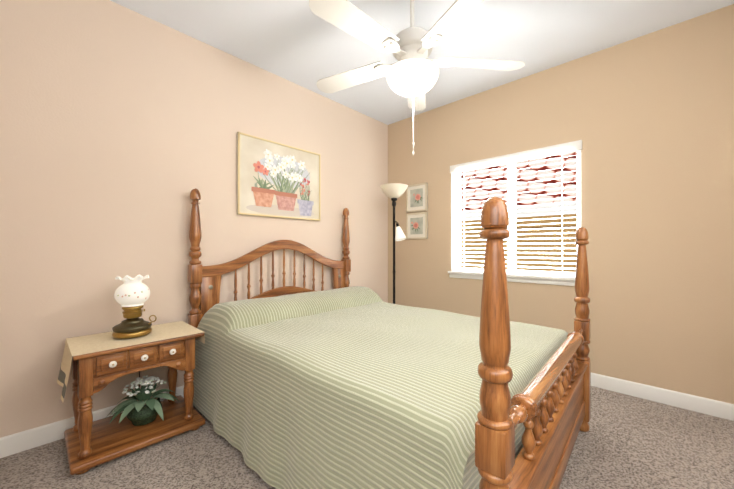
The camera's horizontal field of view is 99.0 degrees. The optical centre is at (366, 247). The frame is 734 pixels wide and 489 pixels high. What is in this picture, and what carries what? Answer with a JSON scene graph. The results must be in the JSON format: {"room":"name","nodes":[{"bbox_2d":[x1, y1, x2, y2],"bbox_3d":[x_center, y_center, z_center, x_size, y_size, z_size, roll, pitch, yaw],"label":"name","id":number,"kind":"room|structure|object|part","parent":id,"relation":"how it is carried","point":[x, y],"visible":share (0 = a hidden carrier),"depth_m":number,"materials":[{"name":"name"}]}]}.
{"room":"bedroom","nodes":[
{"label":"bedroom","id":0,"kind":"room"},
{"bbox_2d":[0,0,387,437],"bbox_3d":[-1.160,-0.233,2.689,0.160,2.740,4.320,0,0,43],"label":"wall","id":1,"kind":"structure","parent":0,"point":[121,126],"depth_m":2.11,"materials":[{"name":"beige paint"}]},
{"bbox_2d":[0,385,183,457],"bbox_3d":[-1.096,1.084,2.624,0.016,0.105,4.000,0,0,43],"label":"baseboard","id":2,"kind":"structure","parent":1,"relation":"attached to","point":[15,443],"depth_m":1.80,"materials":[{"name":"white wood"}]},
{"bbox_2d":[237,132,320,220],"bbox_3d":[-0.787,-0.622,2.940,0.030,0.690,0.865,0,0,43],"label":"picture","id":3,"kind":"object","parent":1,"relation":"attached to","point":[277,180],"visible":1,"depth_m":2.88,"materials":[{"name":"paper"}]},
{"bbox_2d":[0,386,733,488],"bbox_3d":[0.243,1.183,1.359,4.020,0.100,4.320,0,0,43],"label":"floor","id":4,"kind":"structure","parent":0,"point":[625,441],"depth_m":1.67,"materials":[{"name":"carpet"}]},
{"bbox_2d":[57,321,204,474],"bbox_3d":[-1.412,0.834,1.898,0.489,0.602,0.653,0,0,43],"label":"nightstand","id":5,"kind":"object","parent":4,"relation":"on","point":[100,361],"visible":1,"depth_m":1.78,"materials":[{"name":"brown wood"}]},
{"bbox_2d":[112,274,156,338],"bbox_3d":[-1.412,0.350,1.896,0.194,0.362,0.203,0,0,43],"label":"table lamp","id":6,"kind":"object","parent":5,"relation":"on","point":[131,295],"visible":1,"depth_m":1.84,"materials":[{"name":"white glass"}]},
{"bbox_2d":[102,375,179,425],"bbox_3d":[-1.396,0.937,1.954,0.346,0.272,0.379,0,0,43],"label":"plant","id":7,"kind":"object","parent":5,"relation":"on","point":[141,406],"visible":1,"depth_m":1.89,"materials":[{"name":"green plant"}]},
{"bbox_2d":[188,188,590,488],"bbox_3d":[0.050,0.347,2.126,2.298,1.577,1.694,0,0,43],"label":"bed","id":8,"kind":"object","parent":4,"relation":"on","point":[341,384],"visible":1,"depth_m":1.41,"materials":[{"name":"green fabric"}]},
{"bbox_2d":[380,183,407,303],"bbox_3d":[0.296,0.238,3.376,0.311,1.802,0.300,0,0,43],"label":"torchiere","id":9,"kind":"object","parent":4,"relation":"on","point":[393,191],"visible":0.79,"depth_m":3.33,"materials":[{"name":"brown metal"}]},
{"bbox_2d":[110,0,733,124],"bbox_3d":[0.243,-1.657,1.368,4.020,0.100,4.320,0,0,43],"label":"ceiling","id":10,"kind":"structure","parent":0,"point":[300,43],"depth_m":2.35,"materials":[{"name":"white paint"}]},
{"bbox_2d":[309,0,524,154],"bbox_3d":[0.229,-1.081,1.853,1.344,1.050,1.313,0,0,43],"label":"ceiling fan","id":11,"kind":"object","parent":10,"relation":"hanging from","point":[411,74],"visible":1,"depth_m":1.77,"materials":[{"name":"white"}]},
{"bbox_3d":[0.271,-0.971,1.876,0.312,0.136,0.312,0,0,43],"label":"lamp shade","id":12,"kind":"part","parent":11,"relation":"part of","materials":[{"name":"white glass"}]},
{"bbox_2d":[388,4,733,403],"bbox_3d":[1.672,-0.232,2.876,3.700,2.740,0.160,0,0,43],"label":"wall","id":13,"kind":"structure","parent":0,"point":[648,120],"depth_m":2.42,"materials":[{"name":"beige paint"}]},
{"bbox_2d":[406,182,427,212],"bbox_3d":[0.595,-0.596,3.764,0.293,0.328,0.020,0,0,43],"label":"picture","id":14,"kind":"object","parent":13,"relation":"attached to","point":[416,197],"visible":0.92,"depth_m":3.75,"materials":[{"name":"white paper"}]},
{"bbox_2d":[406,212,427,238],"bbox_3d":[0.595,-0.259,3.763,0.293,0.314,0.020,0,0,43],"label":"picture","id":15,"kind":"object","parent":13,"relation":"attached to","point":[416,225],"visible":1,"depth_m":3.75,"materials":[{"name":"white paper"}]},
{"bbox_2d":[448,140,581,285],"bbox_3d":[1.407,-0.286,3.094,1.255,1.231,0.188,0,0,43],"label":"window","id":16,"kind":"structure","parent":13,"relation":"in","point":[513,273],"depth_m":3.03,"materials":[{"name":"white plastic"}]},
{"bbox_2d":[591,372,733,420],"bbox_3d":[1.615,1.085,2.804,3.630,0.105,0.016,0,0,43],"label":"baseboard","id":17,"kind":"structure","parent":13,"relation":"attached to","point":[703,405],"depth_m":2.27,"materials":[{"name":"white wood"}]},
{"label":"outside","id":18,"kind":"structure","parent":0,"visible":0},
{"bbox_2d":[462,152,576,271],"bbox_3d":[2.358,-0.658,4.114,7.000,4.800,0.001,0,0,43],"label":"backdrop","id":19,"kind":"structure","parent":18,"point":[537,179],"depth_m":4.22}
]}

